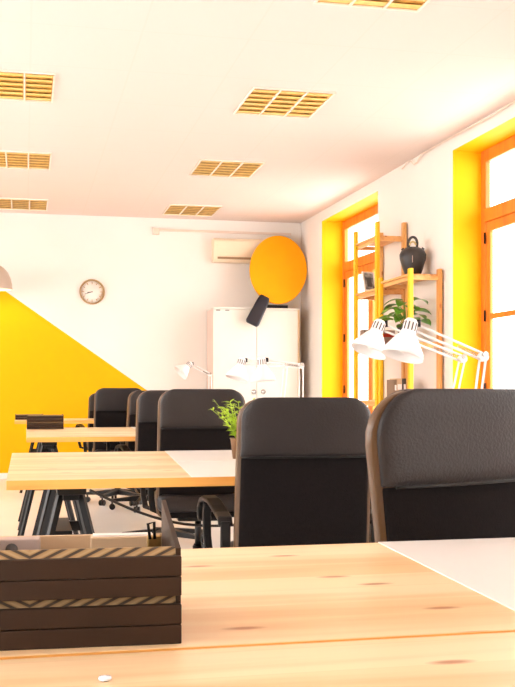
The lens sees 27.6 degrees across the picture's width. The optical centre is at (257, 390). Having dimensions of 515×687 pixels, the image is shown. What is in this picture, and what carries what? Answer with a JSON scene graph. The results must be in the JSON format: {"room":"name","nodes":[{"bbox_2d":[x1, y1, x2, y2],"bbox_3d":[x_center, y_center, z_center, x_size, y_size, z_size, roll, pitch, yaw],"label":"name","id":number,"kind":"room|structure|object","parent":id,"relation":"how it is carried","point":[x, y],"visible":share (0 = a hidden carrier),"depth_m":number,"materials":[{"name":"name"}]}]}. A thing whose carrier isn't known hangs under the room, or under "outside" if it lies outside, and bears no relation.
{"room":"open-plan office","nodes":[
{"label":"open-plan office","id":0,"kind":"room"},
{"bbox_2d":[0,479,233,548],"bbox_3d":[-0.852,1.090,3.381,8.600,0.100,18.970,0,0,-13],"label":"floor","id":1,"kind":"structure","parent":0,"point":[104,519],"depth_m":8.63,"materials":[{"name":"white"}]},
{"bbox_2d":[15,418,93,492],"bbox_3d":[-1.390,0.671,11.215,2.340,0.743,0.800,0,0,-13],"label":"trestle table","id":2,"kind":"object","parent":1,"relation":"on","point":[66,420],"visible":0.12,"depth_m":10.73,"materials":[{"name":"brown wood"}]},
{"bbox_2d":[15,414,42,419],"bbox_3d":[-2.424,0.272,11.139,0.284,0.056,0.240,0,0,-13],"label":"tray","id":3,"kind":"object","parent":2,"relation":"on","point":[17,416],"visible":0.52,"depth_m":11.01,"materials":[{"name":"brown wood"}]},
{"bbox_2d":[174,361,211,388],"bbox_3d":[-0.667,-0.009,11.257,0.446,0.618,0.178,0,0,-13],"label":"task lamp","id":4,"kind":"object","parent":2,"relation":"on","point":[182,370],"visible":0.72,"depth_m":11.26,"materials":[{"name":"white metal"}]},
{"bbox_2d":[17,431,134,535],"bbox_3d":[-0.534,0.671,7.460,2.293,0.743,0.897,0,0,-13],"label":"trestle table","id":5,"kind":"object","parent":1,"relation":"on","point":[48,440],"visible":0.41,"depth_m":6.98,"materials":[{"name":"brown wood"}]},
{"bbox_3d":[-0.138,0.299,7.552,1.400,0.002,0.885,0,0,-13],"label":"desk mat","id":6,"kind":"object","parent":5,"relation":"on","visible":0},
{"bbox_2d":[250,357,303,396],"bbox_3d":[0.160,0.028,7.415,0.425,0.540,0.180,0,0,-13],"label":"task lamp","id":7,"kind":"object","parent":6,"relation":"on","point":[262,373],"visible":0.71,"depth_m":7.37,"materials":[{"name":"white metal"}]},
{"bbox_2d":[18,427,134,529],"bbox_3d":[-0.729,0.671,8.341,2.293,0.743,0.897,0,0,-13],"label":"trestle table","id":8,"kind":"object","parent":1,"relation":"on","point":[79,429],"visible":0.04,"depth_m":8.18,"materials":[{"name":"brown wood"}]},
{"bbox_2d":[27,422,63,428],"bbox_3d":[-1.694,0.272,8.372,0.284,0.056,0.240,0,0,-13],"label":"tray","id":9,"kind":"object","parent":8,"relation":"on","point":[30,425],"visible":0.99,"depth_m":8.26,"materials":[{"name":"brown wood"}]},
{"bbox_2d":[27,414,63,421],"bbox_3d":[-1.694,0.215,8.372,0.284,0.056,0.240,0,0,-13],"label":"tray","id":10,"kind":"object","parent":9,"relation":"on","point":[30,418],"visible":1,"depth_m":8.26,"materials":[{"name":"brown wood"}]},
{"bbox_3d":[-0.317,0.299,8.431,1.370,0.002,0.890,0,0,-13],"label":"desk mat","id":11,"kind":"object","parent":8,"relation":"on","visible":0},
{"bbox_2d":[225,357,287,396],"bbox_3d":[-0.002,0.018,8.122,0.497,0.561,0.179,0,0,-13],"label":"task lamp","id":12,"kind":"object","parent":11,"relation":"on","point":[238,372],"visible":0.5,"depth_m":8.10,"materials":[{"name":"white metal"}]},
{"bbox_2d":[75,393,94,449],"bbox_3d":[-1.731,0.530,12.005,0.675,1.018,0.605,0,0,-18],"label":"office chair","id":13,"kind":"object","parent":1,"relation":"on","point":[91,398],"visible":0.09,"depth_m":11.72,"materials":[{"name":"black plastic"}]},
{"bbox_2d":[10,451,174,535],"bbox_3d":[0.021,0.671,4.941,2.300,0.743,0.802,0,0,-13],"label":"trestle table","id":14,"kind":"object","parent":1,"relation":"on","point":[64,526],"visible":0.13,"depth_m":4.74,"materials":[{"name":"brown wood"}]},
{"bbox_2d":[55,517,71,534],"bbox_3d":[-0.887,0.609,4.739,0.080,0.018,0.480,0,0,-12],"label":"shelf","id":15,"kind":"object","parent":14,"relation":"attached to","point":[64,526],"depth_m":4.62,"materials":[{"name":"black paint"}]},
{"bbox_2d":[165,450,235,461],"bbox_3d":[0.336,0.299,5.009,1.575,0.002,0.795,0,0,-13],"label":"desk mat","id":16,"kind":"object","parent":14,"relation":"on","point":[191,455],"visible":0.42,"depth_m":4.86,"materials":[{"name":"white paper"}]},
{"bbox_2d":[209,398,254,458],"bbox_3d":[-0.085,0.164,4.627,0.256,0.268,0.274,0,0,-13],"label":"potted fern","id":17,"kind":"object","parent":16,"relation":"on","point":[233,427],"visible":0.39,"depth_m":4.61,"materials":[{"name":"green plant"}]},
{"bbox_2d":[351,319,467,388],"bbox_3d":[0.747,-0.027,5.131,0.595,0.651,0.179,0,0,-13],"label":"task lamp","id":18,"kind":"object","parent":16,"relation":"on","point":[370,344],"visible":0.66,"depth_m":5.13,"materials":[{"name":"white metal"}]},
{"bbox_2d":[83,388,141,505],"bbox_3d":[-1.304,0.506,9.806,0.675,1.067,0.605,0,0,-13],"label":"office chair","id":19,"kind":"object","parent":1,"relation":"on","point":[110,404],"visible":0.4,"depth_m":9.54,"materials":[{"name":"black plastic"}]},
{"bbox_2d":[6,462,234,534],"bbox_3d":[0.196,0.671,4.152,2.300,0.743,0.802,0,0,-13],"label":"trestle table","id":20,"kind":"object","parent":1,"relation":"on","point":[67,482],"visible":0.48,"depth_m":3.71,"materials":[{"name":"brown wood"}]},
{"bbox_2d":[89,489,233,526],"bbox_3d":[-0.314,0.426,3.822,0.635,0.170,0.010,0,0,-31],"label":"power cable","id":21,"kind":"object","parent":20,"relation":"hanging from","point":[90,490],"visible":0.7,"depth_m":3.76,"materials":[{"name":"black plastic"}]},
{"bbox_2d":[177,461,234,476],"bbox_3d":[0.482,0.299,4.217,1.633,0.002,0.795,0,0,-13],"label":"desk mat","id":22,"kind":"object","parent":20,"relation":"on","point":[193,468],"visible":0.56,"depth_m":4.04,"materials":[{"name":"white paper"}]},
{"bbox_2d":[382,317,488,388],"bbox_3d":[0.763,-0.007,4.479,0.479,0.611,0.179,0,0,-13],"label":"task lamp","id":23,"kind":"object","parent":22,"relation":"on","point":[405,347],"visible":0.7,"depth_m":4.48,"materials":[{"name":"white metal"}]},
{"bbox_2d":[104,390,147,512],"bbox_3d":[-0.998,0.517,9.272,0.675,1.044,0.605,0,0,-26],"label":"office chair","id":24,"kind":"object","parent":1,"relation":"on","point":[135,500],"visible":0.15,"depth_m":8.98,"materials":[{"name":"black plastic"}]},
{"bbox_2d":[114,390,203,544],"bbox_3d":[-0.611,0.517,7.051,0.675,1.044,0.605,0,0,-15],"label":"office chair","id":25,"kind":"object","parent":1,"relation":"on","point":[147,401],"visible":0.22,"depth_m":6.77,"materials":[{"name":"black plastic"}]},
{"bbox_2d":[140,389,244,548],"bbox_3d":[-0.321,0.515,5.721,0.675,1.050,0.605,0,0,-9],"label":"office chair","id":26,"kind":"object","parent":1,"relation":"on","point":[186,422],"visible":0.49,"depth_m":5.46,"materials":[{"name":"black leather"}]},
{"bbox_2d":[207,307,298,403],"bbox_3d":[-0.054,0.020,12.813,1.060,2.040,0.464,0,0,-13],"label":"storage cabinet","id":27,"kind":"object","parent":1,"relation":"on","point":[230,337],"visible":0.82,"depth_m":12.61,"materials":[{"name":"white wood"}]},
{"bbox_2d":[246,236,306,326],"bbox_3d":[0.184,-1.338,12.763,0.865,1.152,0.354,0,0,-32],"label":"paddle","id":28,"kind":"object","parent":27,"relation":"on","point":[278,267],"visible":1,"depth_m":12.77,"materials":[{"name":"orange paint"}]},
{"bbox_2d":[267,305,287,307],"bbox_3d":[0.217,-1.028,12.975,0.280,0.055,0.200,0,0,-13],"label":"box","id":29,"kind":"object","parent":27,"relation":"on","point":[268,306],"visible":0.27,"depth_m":12.88,"materials":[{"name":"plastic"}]},
{"bbox_2d":[0,543,514,658],"bbox_3d":[0.718,0.671,1.796,2.300,0.743,0.763,0,0,-13],"label":"trestle table","id":30,"kind":"object","parent":1,"relation":"on","point":[262,595],"visible":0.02,"depth_m":1.50,"materials":[{"name":"brown wood"}]},
{"bbox_2d":[0,596,181,650],"bbox_3d":[-0.250,0.272,1.341,0.284,0.056,0.240,0,0,-10],"label":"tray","id":31,"kind":"object","parent":30,"relation":"on","point":[157,620],"visible":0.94,"depth_m":1.23,"materials":[{"name":"brown wood"}]},
{"bbox_2d":[0,500,181,600],"bbox_3d":[-0.250,0.199,1.341,0.284,0.089,0.240,0,0,-10],"label":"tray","id":32,"kind":"object","parent":31,"relation":"on","point":[64,566],"visible":1,"depth_m":1.23,"materials":[{"name":"brown wood"}]},
{"bbox_2d":[0,536,39,550],"bbox_3d":[-0.341,0.217,1.395,0.102,0.042,0.032,0,0,-10],"label":"file","id":33,"kind":"object","parent":32,"relation":"in","point":[22,542],"visible":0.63,"depth_m":1.39,"materials":[{"name":"white cardboard"}]},
{"bbox_2d":[91,532,152,547],"bbox_3d":[-0.184,0.216,1.433,0.086,0.043,0.030,0,0,-9],"label":"folder","id":34,"kind":"object","parent":32,"relation":"in","point":[133,539],"visible":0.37,"depth_m":1.42,"materials":[{"name":"white paper"}]},
{"bbox_2d":[146,521,160,546],"bbox_3d":[-0.135,0.203,1.367,0.020,0.069,0.018,0,0,-13],"label":"binder clip","id":35,"kind":"object","parent":32,"relation":"in","point":[154,540],"visible":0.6,"depth_m":1.36,"materials":[{"name":"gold metal"}]},
{"bbox_2d":[378,537,514,610],"bbox_3d":[1.044,0.299,1.870,1.552,0.002,0.750,0,0,-13],"label":"desk mat","id":36,"kind":"object","parent":30,"relation":"on","point":[486,566],"visible":1,"depth_m":1.84,"materials":[{"name":"white laminate"}]},
{"bbox_2d":[0,632,514,686],"bbox_3d":[0.884,0.671,1.047,2.300,0.743,0.761,0,0,-13],"label":"trestle table","id":37,"kind":"object","parent":1,"relation":"on","point":[481,659],"visible":1,"depth_m":1.15,"materials":[{"name":"brown wood"}]},
{"bbox_2d":[98,675,111,681],"bbox_3d":[-0.158,0.297,1.087,0.015,0.006,0.015,0,0,-13],"label":"bead","id":38,"kind":"object","parent":37,"relation":"on","point":[104,678],"visible":1,"depth_m":1.08},
{"bbox_2d":[197,397,374,547],"bbox_3d":[0.129,0.530,3.752,0.675,1.018,0.605,0,0,-9],"label":"office chair","id":39,"kind":"object","parent":1,"relation":"on","point":[301,471],"visible":0.62,"depth_m":3.50,"materials":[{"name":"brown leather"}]},
{"bbox_2d":[353,221,406,406],"bbox_3d":[1.153,-0.255,9.956,0.290,2.590,0.696,0,0,-13],"label":"shelf unit","id":40,"kind":"object","parent":1,"relation":"on","point":[378,240],"visible":0.37,"depth_m":9.91,"materials":[{"name":"yellow paint"}]},
{"bbox_2d":[360,329,368,335],"bbox_3d":[1.051,-0.500,10.046,0.110,0.170,0.120,0,0,-13],"label":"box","id":41,"kind":"object","parent":40,"relation":"on","point":[364,330],"visible":0.24,"depth_m":9.99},
{"bbox_2d":[361,271,374,290],"bbox_3d":[1.051,-1.034,9.969,0.150,0.194,0.077,0,0,-38],"label":"photo frame","id":42,"kind":"object","parent":40,"relation":"on","point":[368,278],"visible":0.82,"depth_m":9.95,"materials":[{"name":"white"}]},
{"bbox_2d":[364,273,374,289],"bbox_3d":[1.057,-1.036,9.961,0.122,0.160,0.040,0,0,-37],"label":"photograph","id":43,"kind":"object","parent":42,"relation":"attached to","point":[369,279],"depth_m":9.96},
{"bbox_2d":[383,330,394,344],"bbox_3d":[1.209,-0.490,9.794,0.122,0.150,0.102,0,0,-13],"label":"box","id":44,"kind":"object","parent":40,"relation":"on","point":[387,337],"visible":0.28,"depth_m":9.74,"materials":[{"name":"red cardboard"}]},
{"bbox_2d":[378,268,441,403],"bbox_3d":[1.329,0.005,9.214,0.290,2.070,0.811,0,0,-13],"label":"shelf unit","id":45,"kind":"object","parent":1,"relation":"on","point":[408,279],"visible":0.31,"depth_m":8.87,"materials":[{"name":"yellow paint"}]},
{"bbox_2d":[387,380,396,395],"bbox_3d":[1.185,-0.005,9.276,0.022,0.190,0.202,0,0,-13],"label":"ring binder","id":46,"kind":"object","parent":45,"relation":"on","point":[391,384],"visible":0.6,"depth_m":9.25,"materials":[{"name":"grey cardboard"}]},
{"bbox_2d":[390,378,401,390],"bbox_3d":[1.223,-0.010,9.284,0.045,0.200,0.202,0,0,-13],"label":"ring binder","id":47,"kind":"object","parent":45,"relation":"on","point":[399,380],"visible":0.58,"depth_m":9.19,"materials":[{"name":"white cardboard"}]},
{"bbox_2d":[402,378,405,388],"bbox_3d":[1.268,-0.010,9.294,0.025,0.200,0.202,0,0,-13],"label":"ring binder","id":48,"kind":"object","parent":45,"relation":"on","point":[403,379],"visible":0.26,"depth_m":9.20,"materials":[{"name":"black cardboard"}]},
{"bbox_2d":[378,297,430,332],"bbox_3d":[1.243,-0.614,9.167,0.477,0.398,0.695,0,0,-13],"label":"pothos plant","id":49,"kind":"object","parent":45,"relation":"on","point":[397,315],"visible":0.48,"depth_m":9.11,"materials":[{"name":"green plant"}]},
{"bbox_2d":[399,236,425,273],"bbox_3d":[1.352,-1.171,9.139,0.233,0.362,0.233,0,0,16],"label":"jug","id":50,"kind":"object","parent":45,"relation":"on","point":[410,257],"visible":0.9,"depth_m":9.06,"materials":[{"name":"black ceramic"}]},
{"bbox_2d":[365,389,514,542],"bbox_3d":[0.332,0.517,2.471,0.670,1.044,0.600,0,0,-34],"label":"office chair","id":51,"kind":"object","parent":1,"relation":"on","point":[441,462],"visible":0.47,"depth_m":2.21,"materials":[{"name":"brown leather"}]},
{"bbox_2d":[0,212,361,472],"bbox_3d":[-2.878,-0.535,12.519,8.600,3.150,0.150,0,0,-13],"label":"wall","id":52,"kind":"structure","parent":0,"point":[57,348],"depth_m":12.68,"materials":[{"name":"white paint"}]},
{"bbox_2d":[0,473,7,478],"bbox_3d":[-3.172,1.005,12.369,7.560,0.070,0.015,0,0,-13],"label":"baseboard","id":53,"kind":"structure","parent":52,"relation":"attached to","point":[2,475],"depth_m":12.40,"materials":[{"name":"white paint"}]},
{"bbox_2d":[79,279,104,303],"bbox_3d":[-1.988,-1.192,12.623,0.304,0.304,0.032,0,0,-13],"label":"wall clock","id":54,"kind":"object","parent":52,"relation":"attached to","point":[92,291],"visible":1,"depth_m":12.62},
{"bbox_2d":[153,228,290,235],"bbox_3d":[-0.427,-1.945,12.967,1.740,0.080,0.035,0,0,-13],"label":"cable conduit","id":55,"kind":"object","parent":52,"relation":"attached to","point":[155,230],"visible":1,"depth_m":12.94,"materials":[{"name":"white plastic"}]},
{"bbox_2d":[212,238,262,263],"bbox_3d":[-0.150,-1.725,12.965,0.820,0.290,0.160,0,0,-13],"label":"air conditioner","id":56,"kind":"object","parent":52,"relation":"attached to","point":[224,250],"visible":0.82,"depth_m":12.87,"materials":[{"name":"beige plastic"}]},
{"bbox_2d":[218,257,250,259],"bbox_3d":[-0.118,-1.629,12.913,0.760,0.027,0.016,0,0,-12],"label":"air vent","id":57,"kind":"object","parent":56,"relation":"attached to","point":[219,258],"depth_m":12.87,"materials":[{"name":"white plastic"}]},
{"bbox_2d":[230,437,235,458],"bbox_3d":[-0.080,0.252,4.633,0.088,0.092,0.088,0,0,-12],"label":"pot","id":58,"kind":"object","parent":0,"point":[233,440],"depth_m":4.61,"materials":[{"name":"brown ceramic"}]},
{"bbox_2d":[0,0,514,224],"bbox_3d":[-0.852,-2.160,3.381,8.600,0.100,18.970,0,0,-13],"label":"ceiling","id":59,"kind":"structure","parent":0,"point":[145,91],"depth_m":7.50,"materials":[{"name":"paint"}]},
{"bbox_2d":[0,266,11,290],"bbox_3d":[-2.955,-1.630,11.944,0.326,0.960,0.326,0,0,-13],"label":"pendant lamp","id":60,"kind":"object","parent":59,"relation":"hanging from","point":[5,280],"visible":1,"depth_m":11.86,"materials":[{"name":"beige ceramic"}]},
{"bbox_2d":[0,198,47,210],"bbox_3d":[-2.671,-2.103,11.842,0.600,0.013,0.700,0,0,-13],"label":"recessed light","id":61,"kind":"object","parent":59,"relation":"in","point":[5,203],"visible":1,"depth_m":11.86,"materials":[{"name":"gold metal"}]},
{"bbox_2d":[0,150,51,169],"bbox_3d":[-2.189,-2.103,9.573,0.600,0.013,0.700,0,0,-13],"label":"recessed light","id":62,"kind":"object","parent":59,"relation":"in","point":[8,159],"visible":1,"depth_m":9.57,"materials":[{"name":"gold metal"}]},
{"bbox_2d":[0,69,55,102],"bbox_3d":[-1.708,-2.103,7.242,0.600,0.013,0.700,0,0,-13],"label":"recessed light","id":63,"kind":"object","parent":59,"relation":"in","point":[15,85],"visible":1,"depth_m":7.25,"materials":[{"name":"gold metal"}]},
{"bbox_2d":[162,204,221,216],"bbox_3d":[-0.768,-2.103,12.244,0.600,0.013,0.700,0,0,-13],"label":"recessed light","id":64,"kind":"object","parent":59,"relation":"in","point":[172,209],"visible":1,"depth_m":12.22,"materials":[{"name":"gold metal"}]},
{"bbox_2d":[189,159,264,177],"bbox_3d":[-0.296,-2.103,9.952,0.600,0.013,0.700,0,0,-13],"label":"recessed light","id":65,"kind":"object","parent":59,"relation":"in","point":[205,167],"visible":1,"depth_m":9.94,"materials":[{"name":"gold metal"}]},
{"bbox_2d":[233,87,335,118],"bbox_3d":[0.187,-2.103,7.683,0.600,0.013,0.700,0,0,-13],"label":"recessed light","id":66,"kind":"object","parent":59,"relation":"in","point":[260,101],"visible":1,"depth_m":7.66,"materials":[{"name":"gold metal"}]},
{"bbox_2d":[314,0,430,11],"bbox_3d":[0.674,-2.103,5.414,0.600,0.013,0.700,0,0,-13],"label":"recessed light","id":67,"kind":"object","parent":59,"relation":"in","point":[395,5],"visible":1,"depth_m":5.71,"materials":[{"name":"gold metal"}]},
{"bbox_2d":[402,101,513,168],"bbox_3d":[1.596,-2.068,8.661,0.015,0.069,2.222,0,0,-13],"label":"cable","id":68,"kind":"object","parent":59,"relation":"attached to","point":[512,101],"visible":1,"depth_m":8.49,"materials":[{"name":"white plastic"}]},
{"bbox_2d":[301,100,514,398],"bbox_3d":[2.854,-0.535,4.100,0.295,3.150,18.776,0,0,-13],"label":"wall","id":69,"kind":"structure","parent":0,"point":[438,197],"depth_m":9.28,"materials":[{"name":"white paint"}]},
{"bbox_2d":[343,205,377,413],"bbox_3d":[1.236,-0.475,11.439,0.059,3.030,1.921,0,0,-13],"label":"window","id":70,"kind":"structure","parent":69,"relation":"in","point":[366,263],"depth_m":12.02,"materials":[{"name":"orange wood"}]},
{"bbox_2d":[481,135,514,388],"bbox_3d":[2.097,-0.475,7.804,0.059,3.030,1.931,0,0,-13],"label":"window","id":71,"kind":"structure","parent":69,"relation":"in","point":[501,215],"depth_m":8.59,"materials":[{"name":"orange wood"}]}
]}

